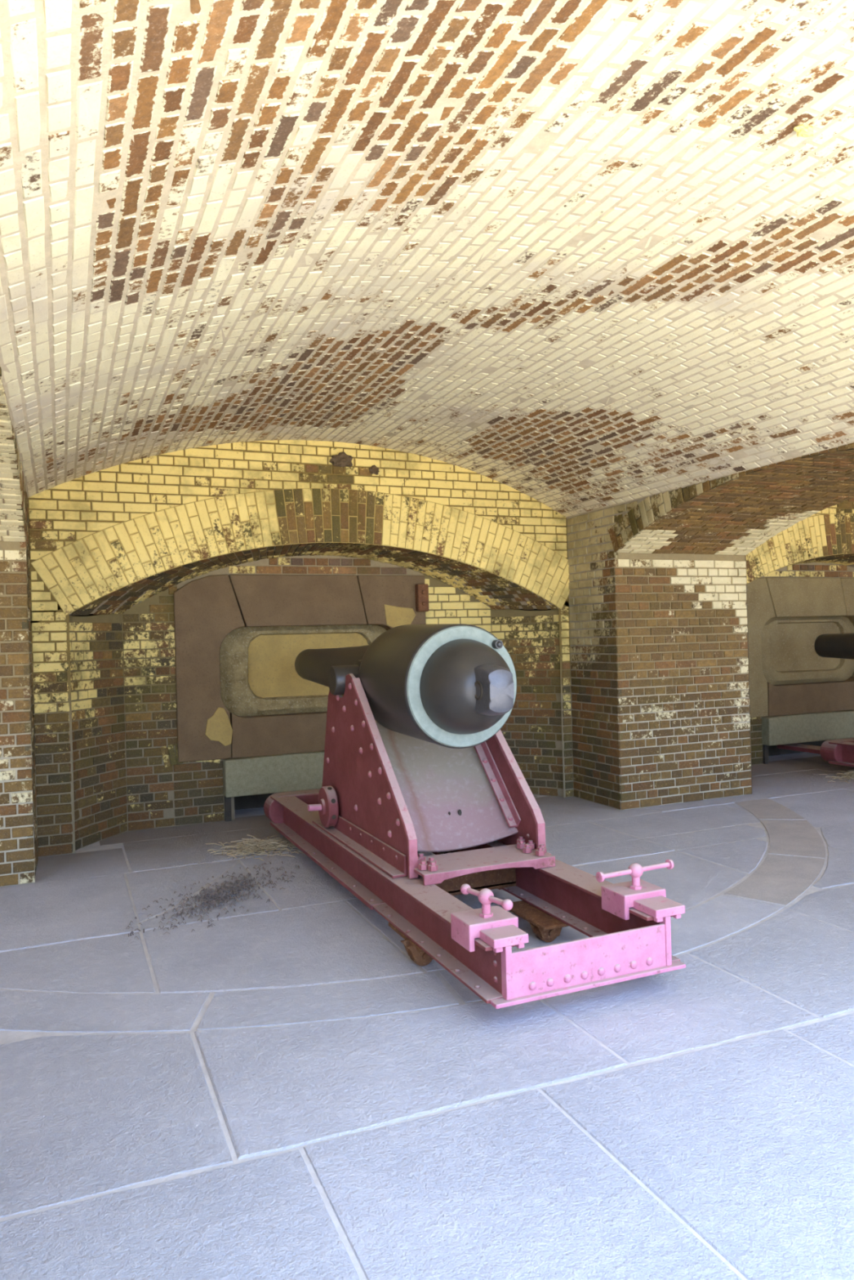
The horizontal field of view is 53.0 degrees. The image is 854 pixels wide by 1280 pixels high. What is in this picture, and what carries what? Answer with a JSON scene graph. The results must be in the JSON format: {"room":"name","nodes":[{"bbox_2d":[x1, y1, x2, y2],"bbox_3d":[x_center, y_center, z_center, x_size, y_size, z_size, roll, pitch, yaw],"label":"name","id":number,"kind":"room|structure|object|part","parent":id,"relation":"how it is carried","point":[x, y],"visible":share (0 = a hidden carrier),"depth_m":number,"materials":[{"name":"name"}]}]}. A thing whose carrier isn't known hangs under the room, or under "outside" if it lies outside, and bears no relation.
{"room":"fort casemate","nodes":[
{"label":"fort casemate","id":0,"kind":"room"},
{"bbox_2d":[0,366,26,542],"bbox_3d":[-2.404,-0.814,3.336,1.390,0.416,3.676,-2,0,-23],"label":"arch","id":1,"kind":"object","parent":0,"point":[10,529],"depth_m":4.66,"materials":[{"name":"brick"}]},
{"bbox_2d":[0,394,38,886],"bbox_3d":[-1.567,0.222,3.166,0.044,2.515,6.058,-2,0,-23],"label":"wall","id":2,"kind":"structure","parent":0,"point":[24,566],"depth_m":5.44,"materials":[{"name":"brick"}]},
{"bbox_2d":[71,588,178,616],"bbox_3d":[-0.527,-0.111,8.398,22.000,3.120,0.540,-2,0,-23],"label":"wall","id":3,"kind":"structure","parent":0,"point":[90,615],"depth_m":7.13,"materials":[{"name":"brown brick"}]},
{"bbox_2d":[28,440,573,857],"bbox_3d":[-0.851,-0.077,7.070,4.400,3.070,0.606,-2,0,-23],"label":"wall","id":4,"kind":"structure","parent":0,"point":[128,775],"depth_m":6.74,"materials":[{"name":"brick"}]},
{"bbox_2d":[30,488,569,615],"bbox_3d":[-0.796,-0.709,7.081,4.498,0.985,0.597,-2,0,-23],"label":"arch","id":5,"kind":"object","parent":4,"relation":"attached to","point":[114,569],"visible":0.98,"depth_m":6.74,"materials":[{"name":"brick"}]},
{"bbox_2d":[173,574,428,821],"bbox_3d":[-1.071,0.456,7.448,2.185,2.015,0.590,-2,0,-23],"label":"gun embrasure","id":6,"kind":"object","parent":4,"relation":"in","point":[241,695],"depth_m":7.15,"materials":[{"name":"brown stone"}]},
{"bbox_3d":[-0.905,1.100,7.365,1.685,0.310,0.280,-2,0,-23],"label":"sill","id":7,"kind":"part","parent":6,"relation":"part of","materials":[{"name":"grey stone"}]},
{"bbox_2d":[328,451,353,466],"bbox_3d":[-0.680,-1.436,6.813,0.202,0.121,0.096,-2,0,-23],"label":"nest","id":8,"kind":"object","parent":4,"relation":"attached to","point":[341,460],"visible":1,"depth_m":6.79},
{"bbox_2d":[368,465,379,475],"bbox_3d":[-0.428,-1.375,6.928,0.087,0.079,0.068,-2,0,-23],"label":"nest","id":9,"kind":"object","parent":4,"relation":"attached to","point":[374,469],"visible":1,"depth_m":6.91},
{"bbox_2d":[0,0,853,518],"bbox_3d":[0.408,-1.351,4.041,4.398,0.578,6.088,-2,0,-23],"label":"ceiling","id":10,"kind":"structure","parent":0,"point":[576,257],"depth_m":3.05,"materials":[{"name":"brick"}]},
{"bbox_2d":[793,123,813,137],"bbox_3d":[1.191,-1.611,2.708,0.082,0.039,0.041,-2,0,-23],"label":"lime nodule","id":11,"kind":"object","parent":10,"relation":"hanging from","point":[805,131],"visible":1,"depth_m":2.70,"materials":[{"name":"white stone"}]},
{"bbox_2d":[0,751,853,1279],"bbox_3d":[1.726,1.517,3.221,22.000,0.253,10.600,-2,0,-23],"label":"floor","id":12,"kind":"structure","parent":0,"point":[276,1089],"depth_m":2.84,"materials":[{"name":"stone"}]},
{"bbox_2d":[125,860,299,939],"bbox_3d":[-1.168,1.453,4.907,0.640,0.024,1.481,-1,0,20],"label":"leaf litter","id":13,"kind":"object","parent":12,"relation":"on","point":[222,895],"visible":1,"depth_m":4.86,"materials":[{"name":"plant"}]},
{"bbox_2d":[205,834,303,861],"bbox_3d":[-1.149,1.422,6.011,0.743,0.084,0.692,-2,0,-23],"label":"straw","id":14,"kind":"object","parent":12,"relation":"on","point":[253,846],"visible":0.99,"depth_m":5.95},
{"bbox_2d":[263,788,685,1008],"bbox_3d":[-0.221,1.205,5.359,1.034,0.476,4.542,-2,0,-23],"label":"chassis","id":15,"kind":"object","parent":12,"relation":"on","point":[627,925],"visible":0.88,"depth_m":3.61,"materials":[{"name":"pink metal"}]},
{"bbox_3d":[-0.640,1.343,5.339,0.174,0.024,2.250,-2,0,-23],"label":"splice plate","id":16,"kind":"part","parent":15,"relation":"part of","materials":[{"name":"metal"}]},
{"bbox_3d":[-0.398,1.240,4.764,0.160,0.207,3.500,-2,0,-23],"label":"rail","id":17,"kind":"part","parent":15,"relation":"part of","materials":[{"name":"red metal"}]},
{"bbox_2d":[307,673,555,885],"bbox_3d":[-0.022,0.652,4.799,1.059,0.945,1.622,-2,0,-23],"label":"carriage","id":18,"kind":"object","parent":15,"relation":"on","point":[388,796],"visible":0.88,"depth_m":4.60,"materials":[{"name":"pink metal"}]},
{"bbox_2d":[294,623,516,748],"bbox_3d":[-0.307,0.236,5.408,0.792,0.639,3.309,-2,0,-23],"label":"barrel","id":19,"kind":"object","parent":18,"relation":"on","point":[453,686],"visible":0.97,"depth_m":4.20,"materials":[{"name":"black paint"}]},
{"bbox_3d":[0.282,0.234,4.027,0.124,0.242,0.308,-2,0,-23],"label":"cascabel knob","id":20,"kind":"part","parent":19,"relation":"part of","materials":[{"name":"metal"}]},
{"bbox_3d":[0.247,1.093,4.197,0.697,0.050,0.312,-2,0,-23],"label":"cross plate","id":21,"kind":"part","parent":18,"relation":"part of","materials":[{"name":"paint"}]},
{"bbox_3d":[0.022,1.325,5.622,0.174,0.024,2.250,-2,0,-23],"label":"splice plate","id":22,"kind":"part","parent":15,"relation":"part of","materials":[{"name":"metal"}]},
{"bbox_3d":[0.226,0.985,3.288,0.041,0.042,0.297,-2,0,-35],"label":"tee handle","id":23,"kind":"part","parent":15,"relation":"part of","materials":[{"name":"pink metal"}]},
{"bbox_3d":[0.293,1.217,3.145,0.026,0.196,0.040,-2,0,-23],"label":"corner post","id":24,"kind":"part","parent":15,"relation":"part of","materials":[{"name":"pink metal"}]},
{"bbox_3d":[0.265,1.222,5.047,0.160,0.207,3.500,-2,0,-23],"label":"rail","id":25,"kind":"part","parent":15,"relation":"part of","materials":[{"name":"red metal"}]},
{"bbox_3d":[0.876,0.968,3.598,0.386,0.042,0.042,-2,0,-27],"label":"tee handle","id":26,"kind":"part","parent":15,"relation":"part of","materials":[{"name":"pink metal"}]},
{"bbox_3d":[0.955,1.199,3.428,0.026,0.196,0.040,-2,0,-23],"label":"corner post","id":27,"kind":"part","parent":15,"relation":"part of","materials":[{"name":"pink metal"}]},
{"bbox_2d":[776,737,853,767],"bbox_3d":[4.946,1.067,7.564,1.034,0.476,4.542,-2,0,-23],"label":"chassis","id":28,"kind":"object","parent":12,"relation":"on","point":[839,751],"visible":0.97,"depth_m":8.51,"materials":[{"name":"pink metal"}]},
{"bbox_3d":[4.770,1.102,6.970,0.160,0.207,3.500,-2,0,-23],"label":"rail","id":29,"kind":"part","parent":28,"relation":"part of","materials":[{"name":"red metal"}]},
{"bbox_3d":[4.527,1.206,7.545,0.174,0.024,2.250,-2,0,-23],"label":"splice plate","id":30,"kind":"part","parent":28,"relation":"part of","materials":[{"name":"metal"}]},
{"bbox_3d":[5.146,0.515,7.005,1.059,0.945,1.622,-2,0,-23],"label":"carriage","id":31,"kind":"object","parent":28,"relation":"on","visible":0},
{"bbox_2d":[814,633,853,659],"bbox_3d":[4.860,0.099,7.613,0.792,0.639,3.309,-2,0,-23],"label":"barrel","id":32,"kind":"object","parent":31,"relation":"on","point":[841,646],"visible":1,"depth_m":8.84,"materials":[{"name":"black paint"}]},
{"bbox_2d":[821,768,853,782],"bbox_3d":[4.185,1.287,8.211,0.862,0.070,0.620,-2,0,7],"label":"straw","id":33,"kind":"object","parent":12,"relation":"on","point":[851,774],"visible":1,"depth_m":8.20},
{"bbox_2d":[612,552,751,810],"bbox_3d":[2.192,0.311,7.290,1.390,2.135,0.044,-2,0,-23],"label":"brick pillar","id":34,"kind":"structure","parent":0,"point":[682,626],"depth_m":7.26,"materials":[{"name":"brick"}]},
{"bbox_2d":[513,448,852,810],"bbox_3d":[2.849,-0.198,5.675,1.365,3.120,7.200,-2,0,-23],"label":"wall","id":35,"kind":"structure","parent":0,"point":[593,615],"depth_m":7.30,"materials":[{"name":"brick"}]},
{"bbox_2d":[608,442,853,555],"bbox_3d":[2.883,-0.954,5.592,1.390,0.418,3.676,-2,0,-23],"label":"arch","id":36,"kind":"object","parent":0,"point":[736,517],"depth_m":6.50,"materials":[{"name":"brick"}]},
{"bbox_2d":[745,555,751,791],"bbox_3d":[2.691,0.117,7.881,0.001,2.495,0.727,-2,0,-23],"label":"wall","id":37,"kind":"structure","parent":0,"point":[745,555],"depth_m":7.55,"materials":[{"name":"brown brick"}]},
{"bbox_2d":[750,497,853,764],"bbox_3d":[4.436,-0.217,9.327,4.400,3.070,0.606,-2,0,-23],"label":"wall","id":38,"kind":"structure","parent":0,"point":[811,570],"depth_m":9.40,"materials":[{"name":"brick"}]},
{"bbox_2d":[746,512,853,583],"bbox_3d":[4.490,-0.850,9.338,4.498,0.985,0.597,-2,0,-23],"label":"arch","id":39,"kind":"object","parent":38,"relation":"attached to","point":[828,538],"visible":0.73,"depth_m":8.78,"materials":[{"name":"brick"}]},
{"bbox_2d":[746,577,853,764],"bbox_3d":[4.209,0.316,9.713,2.180,2.015,0.570,-2,0,-23],"label":"gun embrasure","id":40,"kind":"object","parent":38,"relation":"in","point":[800,695],"depth_m":9.49,"materials":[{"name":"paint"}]},
{"bbox_3d":[4.382,0.959,9.622,1.685,0.310,0.280,-2,0,-23],"label":"sill","id":41,"kind":"part","parent":40,"relation":"part of","materials":[{"name":"grey stone"}]}
]}

